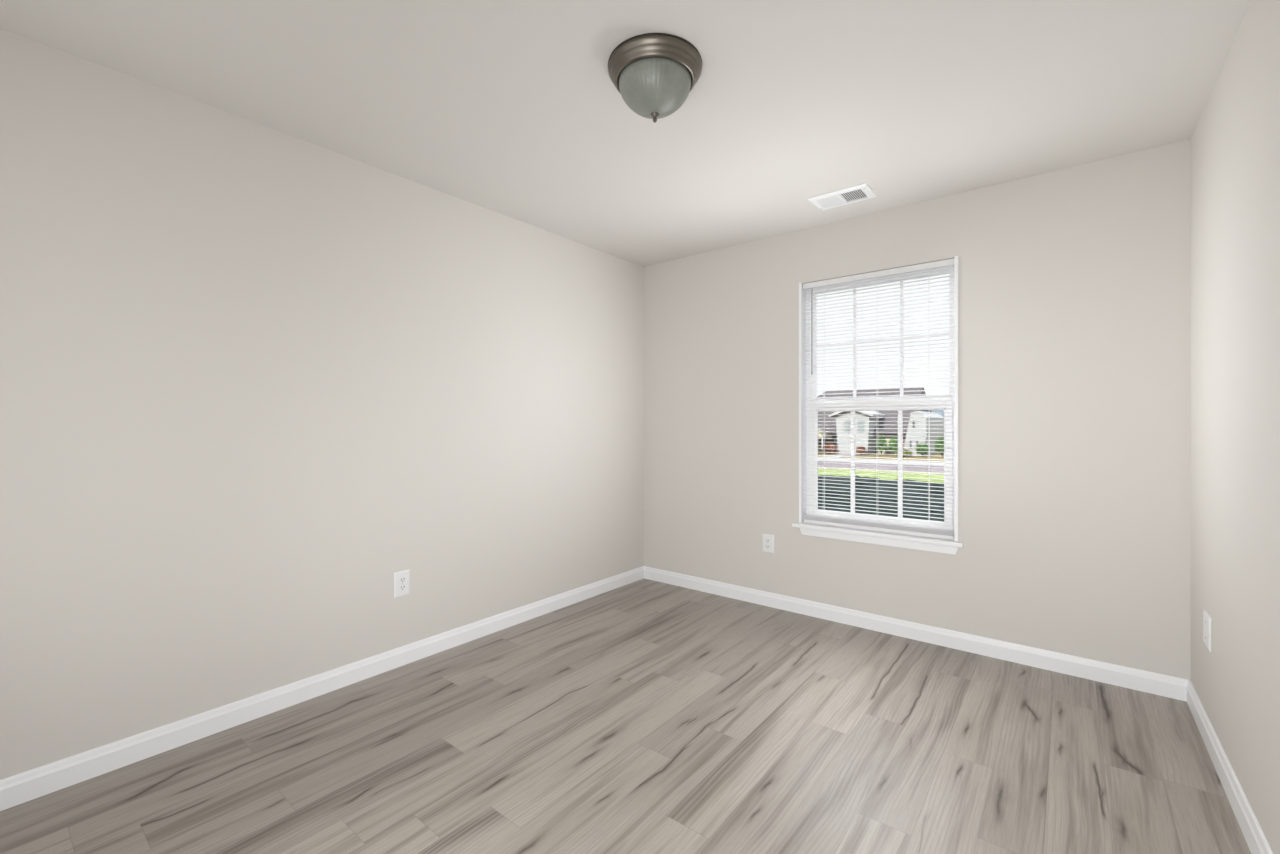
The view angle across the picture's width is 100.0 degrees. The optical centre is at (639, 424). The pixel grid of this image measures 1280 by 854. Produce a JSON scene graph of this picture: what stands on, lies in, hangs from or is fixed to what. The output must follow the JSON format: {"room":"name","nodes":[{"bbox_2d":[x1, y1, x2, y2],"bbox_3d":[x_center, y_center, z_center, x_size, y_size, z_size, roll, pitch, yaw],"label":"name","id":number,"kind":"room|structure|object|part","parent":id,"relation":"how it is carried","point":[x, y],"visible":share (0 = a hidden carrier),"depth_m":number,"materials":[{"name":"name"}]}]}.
{"room":"empty bedroom","nodes":[
{"label":"empty bedroom","id":0,"kind":"room"},
{"bbox_2d":[0,28,643,779],"bbox_3d":[-1.171,-0.068,2.832,0.150,2.543,3.960,0,0,39],"label":"wall","id":1,"kind":"structure","parent":0,"point":[255,377],"depth_m":2.19,"materials":[{"name":"white paint"}]},
{"bbox_2d":[0,566,643,810],"bbox_3d":[-1.107,1.155,2.781,0.014,0.092,3.660,0,0,39],"label":"baseboard","id":2,"kind":"structure","parent":1,"relation":"attached to","point":[20,788],"depth_m":2.19,"materials":[{"name":"white paint"}]},
{"bbox_2d":[394,569,409,598],"bbox_3d":[-1.188,0.796,2.684,0.009,0.127,0.082,0,0,39],"label":"power outlet","id":3,"kind":"object","parent":1,"relation":"attached to","point":[402,578],"visible":1,"depth_m":2.68,"materials":[{"name":"white plastic"}]},
{"bbox_2d":[399,585,405,590],"bbox_3d":[-1.186,0.815,2.682,0.003,0.029,0.034,0,0,39],"label":"receptacle","id":4,"kind":"object","parent":3,"relation":"attached to","point":[401,587],"depth_m":2.68,"materials":[{"name":"grey plastic"}]},
{"bbox_2d":[399,577,405,582],"bbox_3d":[-1.186,0.776,2.682,0.003,0.029,0.034,0,0,39],"label":"receptacle","id":5,"kind":"object","parent":3,"relation":"attached to","point":[401,579],"depth_m":2.68,"materials":[{"name":"grey plastic"}]},
{"bbox_2d":[0,0,1249,266],"bbox_3d":[0.068,-1.289,1.843,3.020,0.100,3.660,0,0,39],"label":"ceiling","id":6,"kind":"structure","parent":0,"point":[514,109],"depth_m":1.98,"materials":[{"name":"white paint"}]},
{"bbox_2d":[608,33,701,122],"bbox_3d":[0.051,-1.143,1.859,0.326,0.193,0.326,0,0,39],"label":"ceiling light","id":7,"kind":"object","parent":6,"relation":"attached to","point":[654,74],"visible":1,"depth_m":1.77,"materials":[{"name":"brown metal"}]},
{"bbox_3d":[0.051,-1.131,1.859,0.250,0.116,0.250,0,0,39],"label":"lamp shade","id":8,"kind":"part","parent":7,"relation":"part of","materials":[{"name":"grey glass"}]},
{"bbox_2d":[807,183,876,210],"bbox_3d":[1.100,-1.231,2.924,0.310,0.016,0.202,0,0,39],"label":"ceiling vent","id":9,"kind":"object","parent":6,"relation":"in","point":[860,192],"visible":1,"depth_m":2.91,"materials":[{"name":"white metal"}]},
{"bbox_2d":[0,578,1250,853],"bbox_3d":[0.067,1.201,1.843,3.020,0.001,3.660,0,0,39],"label":"floor","id":10,"kind":"structure","parent":0,"point":[643,716],"depth_m":1.91,"materials":[{"name":"grey wood"}]},
{"bbox_2d":[644,139,1190,679],"bbox_3d":[1.256,-0.068,3.331,3.020,2.543,0.150,0,0,39],"label":"wall","id":11,"kind":"structure","parent":0,"point":[1074,283],"depth_m":2.76,"materials":[{"name":"white paint"}]},
{"bbox_2d":[762,534,773,553],"bbox_3d":[0.848,0.788,3.556,0.084,0.122,0.009,0,0,39],"label":"power outlet","id":12,"kind":"object","parent":11,"relation":"attached to","point":[767,540],"visible":1,"depth_m":3.55,"materials":[{"name":"white plastic"}]},
{"bbox_2d":[792,256,963,554],"bbox_3d":[1.390,-0.104,3.196,0.943,1.600,0.174,0,0,39],"label":"window","id":13,"kind":"structure","parent":11,"relation":"in","point":[947,546],"depth_m":3.17,"materials":[{"name":"white paint"}]},
{"bbox_3d":[1.044,-0.139,3.449,0.018,1.530,0.081,0,0,39],"label":"trim","id":14,"kind":"part","parent":13,"relation":"part of","materials":[{"name":"white paint"}]},
{"bbox_3d":[1.369,0.639,3.171,0.943,0.026,0.109,0,0,39],"label":"sill","id":15,"kind":"part","parent":13,"relation":"part of","materials":[{"name":"white paint"}]},
{"bbox_2d":[803,259,953,539],"bbox_3d":[1.375,-0.136,3.165,0.841,1.520,0.043,0,0,39],"label":"window blind","id":16,"kind":"object","parent":13,"relation":"attached to","point":[899,529],"visible":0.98,"depth_m":3.12,"materials":[{"name":"white plastic"}]},
{"bbox_3d":[1.148,-0.130,3.347,0.006,1.471,0.029,0,0,39],"label":"ladder cord","id":17,"kind":"part","parent":16,"relation":"part of","materials":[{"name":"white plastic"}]},
{"bbox_3d":[1.394,-0.130,3.150,0.006,1.471,0.029,0,0,39],"label":"ladder cord","id":18,"kind":"part","parent":16,"relation":"part of","materials":[{"name":"white fabric"}]},
{"bbox_3d":[1.375,0.612,3.166,0.833,0.022,0.026,0,0,39],"label":"rail","id":19,"kind":"part","parent":16,"relation":"part of","materials":[{"name":"white plastic"}]},
{"bbox_3d":[1.606,-0.130,2.981,0.006,1.471,0.029,0,0,39],"label":"ladder cord","id":20,"kind":"part","parent":16,"relation":"part of","materials":[{"name":"white fabric"}]},
{"bbox_3d":[1.405,0.225,3.204,0.808,0.752,0.027,0,0,39],"label":"sash","id":21,"kind":"part","parent":13,"relation":"part of","materials":[{"name":"white plastic"}]},
{"bbox_3d":[1.425,-0.497,3.229,0.796,0.756,0.022,0,0,39],"label":"sash","id":22,"kind":"part","parent":13,"relation":"part of","materials":[{"name":"white plastic"}]},
{"bbox_3d":[1.720,-0.139,2.909,0.018,1.530,0.081,0,0,39],"label":"trim","id":23,"kind":"part","parent":13,"relation":"part of","materials":[{"name":"white paint"}]},
{"bbox_2d":[644,566,1188,701],"bbox_3d":[1.205,1.155,3.267,3.020,0.092,0.014,0,0,39],"label":"baseboard","id":24,"kind":"structure","parent":11,"relation":"attached to","point":[1113,674],"depth_m":2.88,"materials":[{"name":"white paint"}]},
{"bbox_2d":[1191,0,1279,853],"bbox_3d":[1.306,-0.068,0.853,0.150,2.543,3.960,0,0,39],"label":"wall","id":25,"kind":"structure","parent":0,"point":[1235,139],"depth_m":1.64,"materials":[{"name":"white paint"}]},
{"bbox_2d":[1203,610,1210,651],"bbox_3d":[2.152,0.781,2.040,0.008,0.127,0.112,0,0,39],"label":"cover plate","id":26,"kind":"object","parent":25,"relation":"attached to","point":[1206,618],"visible":1,"depth_m":2.02,"materials":[{"name":"white plastic"}]},
{"bbox_2d":[1187,680,1272,853],"bbox_3d":[1.242,1.155,0.904,0.014,0.092,3.660,0,0,39],"label":"baseboard","id":27,"kind":"structure","parent":25,"relation":"attached to","point":[1257,843],"depth_m":1.72,"materials":[{"name":"white paint"}]},
{"label":"outside","id":28,"kind":"structure","parent":0,"visible":0},
{"bbox_2d":[818,468,943,483],"bbox_3d":[2.636,1.901,23.505,100.000,0.300,3.000,0,0,39],"label":"lawn","id":29,"kind":"structure","parent":28,"point":[827,472],"depth_m":18.87,"materials":[{"name":"green plant"}]},
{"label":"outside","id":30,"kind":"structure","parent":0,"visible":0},
{"bbox_3d":[-9.282,1.961,8.580,100.000,0.180,35.200,0,0,39],"label":"soil","id":31,"kind":"object","parent":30,"visible":0},
{"bbox_2d":[818,475,943,521],"bbox_3d":[2.583,1.752,12.221,26.064,0.277,14.500,0,0,39],"label":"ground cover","id":32,"kind":"structure","parent":31,"relation":"on","point":[829,479],"depth_m":12.78,"materials":[{"name":"grey asphalt"}]},
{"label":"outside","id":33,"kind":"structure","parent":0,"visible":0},
{"bbox_2d":[818,452,943,461],"bbox_3d":[12.285,1.901,99.687,220.000,0.300,115.500,0,0,39],"label":"ground","id":34,"kind":"structure","parent":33,"point":[938,456],"depth_m":29.54,"materials":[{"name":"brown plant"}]},
{"bbox_2d":[822,443,835,453],"bbox_3d":[11.341,1.419,32.171,0.800,0.679,0.816,0,0,39],"label":"shrub","id":35,"kind":"object","parent":34,"relation":"on","point":[827,448],"visible":0.86,"depth_m":31.96,"materials":[{"name":"red plant"}]},
{"bbox_2d":[856,447,866,454],"bbox_3d":[12.708,1.476,30.816,0.618,0.564,0.638,0,0,39],"label":"shrub","id":36,"kind":"object","parent":34,"relation":"on","point":[859,449],"visible":0.94,"depth_m":30.65,"materials":[{"name":"red plant"}]},
{"bbox_2d":[817,387,943,455],"bbox_3d":[14.549,-0.334,36.195,9.980,4.170,9.900,0,0,39],"label":"house","id":37,"kind":"structure","parent":34,"relation":"on","point":[939,425],"depth_m":32.10,"materials":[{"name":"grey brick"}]},
{"bbox_3d":[14.817,1.201,32.027,1.200,1.100,0.080,0,0,39],"label":"wall panel","id":38,"kind":"part","parent":37,"relation":"part of","materials":[{"name":"green"}]},
{"bbox_2d":[875,435,886,454],"bbox_3d":[13.912,1.159,30.992,0.674,1.190,0.651,0,0,3],"label":"shrub","id":39,"kind":"object","parent":34,"relation":"on","point":[879,442],"visible":0.83,"depth_m":30.86,"materials":[{"name":"green plant"}]},
{"bbox_2d":[888,436,897,453],"bbox_3d":[14.458,1.192,30.553,0.701,1.127,0.656,0,0,39],"label":"shrub","id":40,"kind":"object","parent":34,"relation":"on","point":[894,447],"visible":0.74,"depth_m":30.43,"materials":[{"name":"green plant"}]},
{"bbox_2d":[894,449,911,456],"bbox_3d":[14.307,1.526,29.174,0.919,0.473,0.884,0,0,39],"label":"shrub","id":41,"kind":"object","parent":34,"relation":"on","point":[905,451],"visible":0.61,"depth_m":28.88,"materials":[{"name":"green plant"}]},
{"bbox_2d":[915,442,927,456],"bbox_3d":[15.323,1.351,29.117,0.752,0.812,0.733,0,0,39],"label":"shrub","id":42,"kind":"object","parent":34,"relation":"on","point":[923,445],"visible":0.83,"depth_m":28.97,"materials":[{"name":"green plant"}]},
{"bbox_2d":[931,410,943,416],"bbox_3d":[38.472,-0.074,66.936,6.600,3.650,6.800,0,0,39],"label":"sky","id":43,"kind":"structure","parent":34,"relation":"on","point":[935,411],"depth_m":67.19,"materials":[{"name":"blue"}]},
{"bbox_2d":[934,437,943,456],"bbox_3d":[16.345,1.174,29.071,0.839,1.164,0.822,0,0,39],"label":"shrub","id":44,"kind":"object","parent":34,"relation":"on","point":[936,447],"visible":0.48,"depth_m":28.96,"materials":[{"name":"green plant"}]},
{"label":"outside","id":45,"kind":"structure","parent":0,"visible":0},
{"bbox_2d":[818,467,943,473],"bbox_3d":[3.635,1.886,24.755,100.000,0.330,0.200,0,0,39],"label":"kerb","id":46,"kind":"object","parent":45,"point":[818,467],"depth_m":20.21,"materials":[{"name":"grey concrete"}]},
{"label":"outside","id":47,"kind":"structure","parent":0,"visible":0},
{"bbox_2d":[818,461,943,472],"bbox_3d":[5.507,1.911,27.099,100.000,0.280,5.800,0,0,39],"label":"street","id":48,"kind":"structure","parent":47,"point":[924,467],"depth_m":22.73,"materials":[{"name":"grey asphalt"}]},
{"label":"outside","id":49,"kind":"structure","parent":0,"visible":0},
{"bbox_2d":[822,454,860,457],"bbox_3d":[11.033,1.751,29.852,1.000,0.040,4.800,0,0,39],"label":"driveway","id":50,"kind":"structure","parent":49,"point":[837,455],"depth_m":30.14,"materials":[{"name":"grey concrete"}]}
]}

